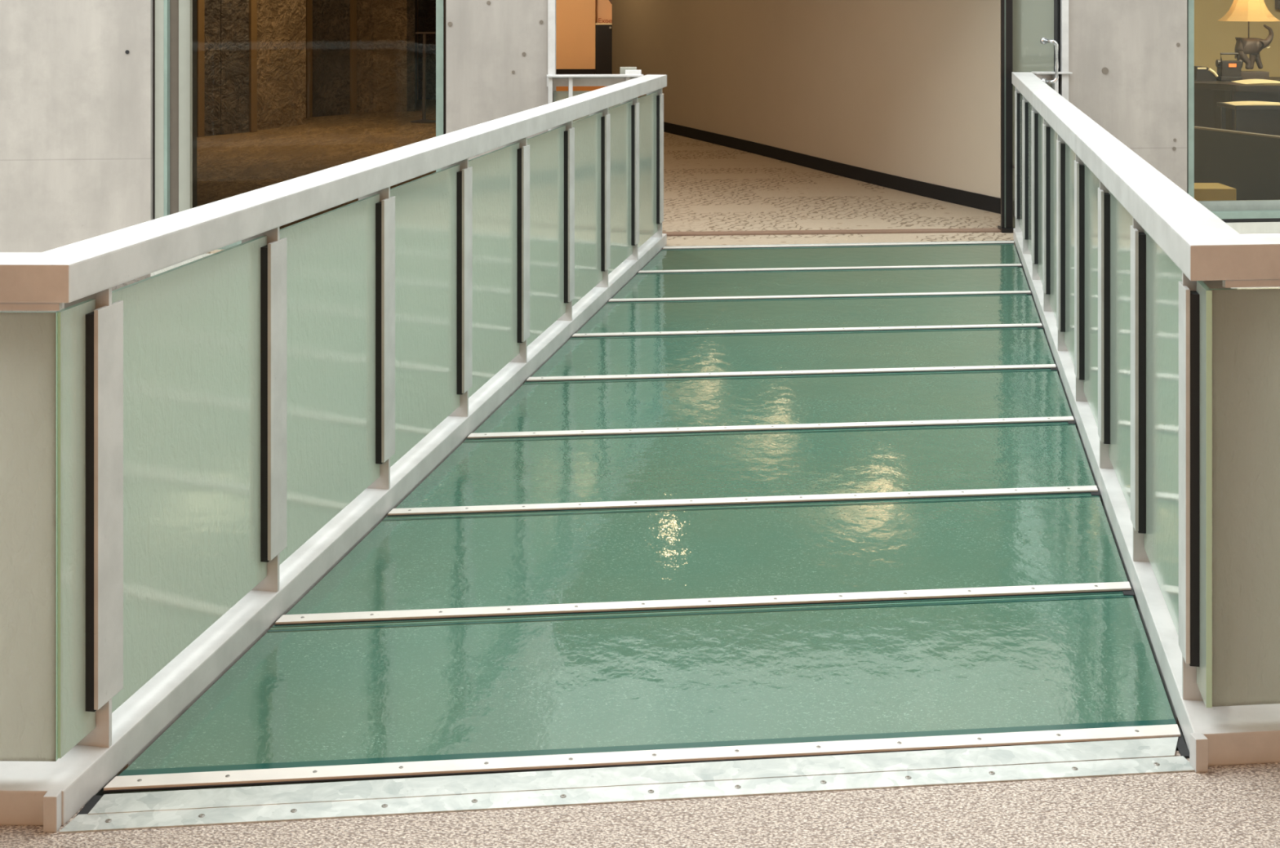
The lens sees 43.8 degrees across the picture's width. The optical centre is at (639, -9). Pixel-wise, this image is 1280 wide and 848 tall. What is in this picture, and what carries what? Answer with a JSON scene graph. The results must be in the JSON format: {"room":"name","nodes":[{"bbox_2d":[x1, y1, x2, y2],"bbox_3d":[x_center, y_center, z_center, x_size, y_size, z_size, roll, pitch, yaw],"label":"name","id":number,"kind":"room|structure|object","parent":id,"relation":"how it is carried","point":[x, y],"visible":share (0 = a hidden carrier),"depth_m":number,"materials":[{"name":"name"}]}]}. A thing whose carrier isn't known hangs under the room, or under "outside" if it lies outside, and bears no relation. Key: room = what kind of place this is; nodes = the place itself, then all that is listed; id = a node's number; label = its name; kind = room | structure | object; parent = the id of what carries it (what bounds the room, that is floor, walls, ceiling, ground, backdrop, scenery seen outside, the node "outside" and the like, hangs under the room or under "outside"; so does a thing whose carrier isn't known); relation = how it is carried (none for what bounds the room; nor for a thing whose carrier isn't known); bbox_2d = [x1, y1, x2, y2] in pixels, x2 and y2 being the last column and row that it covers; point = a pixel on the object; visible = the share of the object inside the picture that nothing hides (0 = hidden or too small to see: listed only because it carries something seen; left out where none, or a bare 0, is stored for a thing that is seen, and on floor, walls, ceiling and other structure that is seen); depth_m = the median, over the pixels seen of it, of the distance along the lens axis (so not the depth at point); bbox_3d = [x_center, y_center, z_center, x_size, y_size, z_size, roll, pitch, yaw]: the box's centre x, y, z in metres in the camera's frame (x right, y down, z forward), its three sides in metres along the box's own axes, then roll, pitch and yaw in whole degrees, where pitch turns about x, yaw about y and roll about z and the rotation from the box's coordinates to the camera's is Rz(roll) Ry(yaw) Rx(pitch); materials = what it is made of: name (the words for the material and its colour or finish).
{"room":"indoor glass footbridge","nodes":[
{"label":"indoor glass footbridge","id":0,"kind":"room"},
{"bbox_2d":[257,0,406,130],"bbox_3d":[-4.359,-0.230,18.669,0.813,3.600,5.118,0,0,26],"label":"wall","id":1,"kind":"structure","parent":0,"point":[381,24],"depth_m":18.62,"materials":[{"name":"brown stone"}]},
{"bbox_2d":[196,0,257,137],"bbox_3d":[-4.517,0.444,17.389,0.070,2.228,0.820,0,0,35],"label":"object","id":2,"kind":"structure","parent":1,"relation":"in","point":[227,29],"depth_m":17.39,"materials":[{"name":"brown stone"}]},
{"bbox_2d":[306,0,356,117],"bbox_3d":[-3.888,0.444,20.013,0.070,2.228,0.808,0,0,38],"label":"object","id":3,"kind":"structure","parent":1,"relation":"in","point":[331,24],"depth_m":20.02,"materials":[{"name":"brown stone"}]},
{"bbox_2d":[417,0,417,99],"bbox_3d":[-3.300,0.270,25.550,0.200,2.600,9.300,0,0,0],"label":"wall","id":4,"kind":"structure","parent":0,"point":[417,0],"depth_m":22.92,"materials":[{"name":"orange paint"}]},
{"bbox_2d":[406,0,435,111],"bbox_3d":[-2.099,-0.230,16.646,1.974,3.600,12.890,0,0,-2],"label":"wall","id":5,"kind":"structure","parent":0,"point":[426,8],"depth_m":23.00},
{"bbox_2d":[445,0,547,159],"bbox_3d":[-0.882,-0.830,10.020,0.624,12.800,0.416,0,0,0],"label":"concrete column","id":6,"kind":"structure","parent":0,"point":[496,51],"depth_m":9.84,"materials":[{"name":"concrete"}]},
{"bbox_2d":[547,0,555,102],"bbox_3d":[-0.547,0.270,9.920,0.044,2.600,0.124,0,0,0],"label":"trim","id":7,"kind":"structure","parent":6,"relation":"attached to","point":[551,3],"depth_m":9.86,"materials":[{"name":"paint"}]},
{"bbox_2d":[546,74,644,131],"bbox_3d":[-0.278,1.042,9.858,0.595,1.055,0.100,0,0,-6],"label":"guard rail","id":8,"kind":"object","parent":6,"relation":"attached to","point":[570,81],"visible":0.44,"depth_m":9.86,"materials":[{"name":"metal"}]},
{"bbox_2d":[619,66,641,74],"bbox_3d":[-0.059,0.499,9.995,0.134,0.043,0.190,0,0,0],"label":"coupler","id":9,"kind":"object","parent":8,"relation":"attached to","point":[623,70],"visible":0.94,"depth_m":10.00,"materials":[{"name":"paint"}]},
{"bbox_2d":[555,0,595,74],"bbox_3d":[-2.021,0.270,30.100,2.359,2.600,0.200,0,0,0],"label":"wall","id":10,"kind":"structure","parent":0,"point":[575,20],"depth_m":30.00,"materials":[{"name":"orange paint"}]},
{"bbox_2d":[555,69,595,74],"bbox_3d":[-2.021,1.515,29.985,2.359,0.110,0.030,0,0,0],"label":"baseboard","id":11,"kind":"structure","parent":10,"relation":"attached to","point":[557,71],"depth_m":29.97,"materials":[{"name":"black"}]},
{"bbox_2d":[595,0,612,22],"bbox_3d":[-0.123,0.270,30.300,1.447,2.600,0.200,0,0,0],"label":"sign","id":12,"kind":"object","parent":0,"point":[603,7],"depth_m":30.20,"materials":[{"name":"brown paint"}]},
{"bbox_2d":[598,17,611,22],"bbox_3d":[-0.619,0.566,30.190,0.332,0.123,0.008,0,0,0],"label":"wall lettering","id":13,"kind":"structure","parent":12,"relation":"attached to","point":[598,18],"depth_m":30.19,"materials":[{"name":"brown"}]},
{"bbox_2d":[0,751,1279,847],"bbox_3d":[0.000,1.745,-0.525,14.000,0.350,8.950,0,0,0],"label":"floor","id":14,"kind":"structure","parent":0,"point":[1224,806],"depth_m":3.00,"materials":[{"name":"carpet"}]},
{"bbox_2d":[58,733,1195,833],"bbox_3d":[0.030,1.567,3.157,2.257,0.006,0.155,0,0,-7],"label":"plate","id":15,"kind":"object","parent":14,"relation":"on","point":[574,787],"visible":1,"depth_m":3.15,"materials":[{"name":"silver metal"}]},
{"bbox_3d":[1.764,1.775,6.631,1.348,0.310,6.646,0,0,0],"label":"beam","id":16,"kind":"structure","parent":14,"relation":"attached to","visible":0},
{"bbox_2d":[640,241,1020,271],"bbox_3d":[1.164,1.589,9.433,2.439,0.053,0.813,0,0,-6],"label":"floor panel","id":17,"kind":"object","parent":16,"relation":"on","point":[966,254],"depth_m":9.46,"materials":[{"name":"teal glass"}]},
{"bbox_2d":[1011,71,1279,772],"bbox_3d":[2.710,1.067,6.698,3.191,1.105,6.993,0,0,0],"label":"glass railing","id":18,"kind":"object","parent":16,"relation":"on","point":[1168,372],"visible":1,"depth_m":3.69,"materials":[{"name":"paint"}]},
{"bbox_2d":[0,0,1279,311],"bbox_3d":[-0.001,-0.830,10.118,14.110,12.800,0.374,0,0,-6],"label":"wall","id":19,"kind":"structure","parent":0,"point":[77,76],"depth_m":9.61,"materials":[{"name":"concrete"}]},
{"bbox_2d":[153,0,445,249],"bbox_3d":[-2.088,-0.230,9.821,1.789,3.600,0.159,0,0,-6],"label":"window","id":20,"kind":"structure","parent":19,"relation":"in","point":[175,21],"depth_m":9.73,"materials":[{"name":"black metal"}]},
{"bbox_2d":[662,227,1000,235],"bbox_3d":[1.275,1.564,10.363,2.966,0.012,0.110,0,0,-4],"label":"trim","id":21,"kind":"structure","parent":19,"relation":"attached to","point":[992,229],"depth_m":10.34,"materials":[{"name":"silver metal"}]},
{"bbox_2d":[997,0,1060,232],"bbox_3d":[2.529,-0.130,10.290,0.214,3.400,0.528,0,0,-38],"label":"door","id":22,"kind":"structure","parent":19,"relation":"in","point":[1006,226],"depth_m":10.38,"materials":[{"name":"black metal"}]},
{"bbox_2d":[1060,0,1068,101],"bbox_3d":[2.722,0.270,10.257,0.044,2.600,0.124,0,0,0],"label":"trim","id":23,"kind":"structure","parent":19,"relation":"attached to","point":[1064,3],"depth_m":10.20,"materials":[{"name":"paint"}]},
{"bbox_2d":[1186,0,1279,222],"bbox_3d":[5.277,-0.265,10.525,3.472,3.530,0.119,0,0,-5],"label":"window","id":24,"kind":"structure","parent":19,"relation":"in","point":[1236,211],"depth_m":10.34,"materials":[{"name":"clear glass"}]},
{"bbox_2d":[0,99,1279,311],"bbox_3d":[1.000,1.739,22.505,20.000,0.362,26.991,0,0,0],"label":"floor","id":25,"kind":"structure","parent":0,"point":[708,186],"depth_m":12.84,"materials":[{"name":"carpet"}]},
{"bbox_2d":[95,784,110,795],"bbox_3d":[-0.490,1.775,6.413,0.150,0.310,6.727,0,0,10],"label":"beam","id":26,"kind":"structure","parent":25,"relation":"attached to","point":[100,793],"depth_m":3.22,"materials":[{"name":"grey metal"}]},
{"bbox_2d":[0,74,666,832],"bbox_3d":[-0.960,1.067,5.760,2.795,1.105,8.178,0,0,33],"label":"glass railing","id":27,"kind":"object","parent":26,"relation":"on","point":[188,451],"visible":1,"depth_m":3.87,"materials":[{"name":"glass"}]},
{"bbox_2d":[102,591,1184,794],"bbox_3d":[0.120,1.588,3.640,2.440,0.054,0.854,0,0,-6],"label":"floor panel","id":28,"kind":"object","parent":26,"relation":"on","point":[337,694],"depth_m":3.58,"materials":[{"name":"teal glass"}]},
{"bbox_2d":[274,493,1134,625],"bbox_3d":[0.269,1.588,4.461,2.440,0.054,0.854,0,0,-6],"label":"floor panel","id":29,"kind":"object","parent":26,"relation":"on","point":[586,556],"depth_m":4.41,"materials":[{"name":"teal glass"}]},
{"bbox_2d":[386,422,1100,516],"bbox_3d":[0.418,1.588,5.283,2.440,0.054,0.854,0,0,-6],"label":"floor panel","id":30,"kind":"object","parent":26,"relation":"on","point":[825,461],"depth_m":5.24,"materials":[{"name":"teal glass"}]},
{"bbox_2d":[466,364,1075,439],"bbox_3d":[0.571,1.588,6.119,2.452,0.054,0.883,0,0,-6],"label":"floor panel","id":31,"kind":"object","parent":26,"relation":"on","point":[763,400],"depth_m":6.11,"materials":[{"name":"teal glass"}]},
{"bbox_2d":[531,323,1054,377],"bbox_3d":[0.720,1.588,6.972,2.444,0.054,0.819,0,0,-6],"label":"floor panel","id":32,"kind":"object","parent":26,"relation":"on","point":[936,348],"depth_m":6.98,"materials":[{"name":"teal glass"}]},
{"bbox_2d":[575,293,1040,333],"bbox_3d":[0.865,1.592,7.778,2.433,0.046,0.790,0,0,-6],"label":"floor panel","id":33,"kind":"object","parent":26,"relation":"on","point":[1003,308],"visible":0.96,"depth_m":7.76,"materials":[{"name":"teal glass"}]},
{"bbox_2d":[608,263,1031,302],"bbox_3d":[1.017,1.589,8.583,2.452,0.053,0.882,0,0,-6],"label":"floor panel","id":34,"kind":"object","parent":26,"relation":"on","point":[883,281],"depth_m":8.59,"materials":[{"name":"teal glass"}]},
{"bbox_2d":[410,31,435,123],"bbox_3d":[-2.529,1.020,19.000,0.414,1.075,0.320,0,0,0],"label":"stand","id":35,"kind":"object","parent":25,"relation":"on","point":[424,120],"visible":0.91,"depth_m":18.98,"materials":[{"name":"brown metal"}]},
{"bbox_2d":[555,86,620,121],"bbox_3d":[-0.498,1.200,14.250,0.703,0.740,0.500,0,0,0],"label":"wooden bench","id":36,"kind":"object","parent":25,"relation":"on","point":[560,95],"visible":0.04,"depth_m":14.03,"materials":[{"name":"orange wood"}]},
{"bbox_2d":[595,22,612,74],"bbox_3d":[-0.575,1.082,30.070,0.522,0.975,0.240,0,0,0],"label":"display panel","id":37,"kind":"object","parent":25,"relation":"on","point":[603,30],"visible":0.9,"depth_m":30.00,"materials":[{"name":"black metal"}]},
{"bbox_2d":[662,240,1014,248],"bbox_3d":[1.245,1.572,9.878,2.226,0.016,0.034,0,0,-6],"label":"trim","id":38,"kind":"structure","parent":25,"relation":"on","point":[977,241],"depth_m":9.89,"materials":[{"name":"metal"}]},
{"bbox_2d":[1031,71,1072,93],"bbox_3d":[2.640,1.042,10.218,0.237,1.055,0.100,0,0,-6],"label":"guard rail","id":39,"kind":"object","parent":25,"relation":"on","point":[1047,75],"visible":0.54,"depth_m":10.19,"materials":[{"name":"metal"}]},
{"bbox_2d":[1194,182,1236,200],"bbox_3d":[4.028,1.475,11.325,0.295,0.190,0.350,0,0,0],"label":"storage box","id":40,"kind":"object","parent":25,"relation":"on","point":[1202,191],"visible":0.36,"depth_m":11.15,"materials":[{"name":"yellow cardboard"}]},
{"bbox_2d":[1194,126,1279,199],"bbox_3d":[4.415,1.297,11.559,0.058,0.546,1.178,0,0,-21],"label":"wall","id":41,"kind":"structure","parent":25,"relation":"on","point":[1247,162],"depth_m":11.60,"materials":[{"name":"grey paint"}]},
{"bbox_2d":[1194,76,1279,135],"bbox_3d":[5.689,1.160,13.325,3.061,0.820,1.350,0,0,0],"label":"office desk","id":42,"kind":"object","parent":25,"relation":"on","point":[1207,94],"visible":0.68,"depth_m":12.83,"materials":[{"name":"brown wood"}]},
{"bbox_2d":[1194,66,1217,80],"bbox_3d":[4.760,0.689,13.439,0.178,0.121,0.182,0,0,0],"label":"desk phone","id":43,"kind":"object","parent":42,"relation":"on","point":[1201,73],"visible":0.96,"depth_m":13.37,"materials":[{"name":"black plastic"}]},
{"bbox_2d":[1215,53,1242,81],"bbox_3d":[4.952,0.632,13.395,0.201,0.235,0.170,0,0,0],"label":"radio","id":44,"kind":"object","parent":42,"relation":"on","point":[1227,70],"visible":0.98,"depth_m":13.34,"materials":[{"name":"black plastic"}]},
{"bbox_2d":[1217,0,1279,79],"bbox_3d":[5.195,0.348,13.600,0.464,0.802,0.464,0,0,0],"label":"lamp","id":45,"kind":"object","parent":42,"relation":"on","point":[1248,11],"visible":0.91,"depth_m":13.53,"materials":[{"name":"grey metal"}]},
{"bbox_2d":[1232,79,1279,84],"bbox_3d":[5.109,0.738,13.050,0.449,0.020,0.400,0,0,0],"label":"paper sheet","id":46,"kind":"object","parent":42,"relation":"on","point":[1247,81],"visible":1,"depth_m":13.05,"materials":[{"name":"beige paper"}]},
{"bbox_2d":[1217,102,1279,131],"bbox_3d":[4.900,1.221,12.350,0.715,0.699,0.400,0,0,0],"label":"side table","id":47,"kind":"object","parent":25,"relation":"on","point":[1237,108],"visible":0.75,"depth_m":12.19,"materials":[{"name":"brown wood"}]},
{"bbox_2d":[1222,101,1279,105],"bbox_3d":[4.775,0.864,12.330,0.464,0.010,0.340,0,0,0],"label":"paper sheet","id":48,"kind":"object","parent":47,"relation":"on","point":[1236,103],"visible":1,"depth_m":12.33,"materials":[{"name":"beige paper"}]},
{"bbox_2d":[612,0,1053,200],"bbox_3d":[1.375,0.270,14.899,0.278,2.600,9.779,0,0,-20],"label":"wall","id":49,"kind":"structure","parent":0,"point":[908,89],"depth_m":13.36,"materials":[{"name":"beige paint"}]},
{"bbox_2d":[663,121,1014,217],"bbox_3d":[1.284,1.516,14.863,0.115,0.108,9.775,0,0,-20],"label":"baseboard","id":50,"kind":"structure","parent":49,"relation":"attached to","point":[981,202],"depth_m":13.35,"materials":[{"name":"black"}]},
{"bbox_2d":[1194,0,1279,76],"bbox_3d":[6.950,-0.230,16.300,8.100,3.600,0.200,0,0,0],"label":"wall","id":51,"kind":"structure","parent":0,"point":[1212,37],"depth_m":16.20,"materials":[{"name":"yellow paint"}]},
{"bbox_2d":[1275,0,1279,8],"bbox_3d":[6.642,-0.103,16.150,0.391,0.566,0.060,0,0,0],"label":"picture frame","id":52,"kind":"object","parent":51,"relation":"attached to","point":[1277,2],"visible":1,"depth_m":16.12,"materials":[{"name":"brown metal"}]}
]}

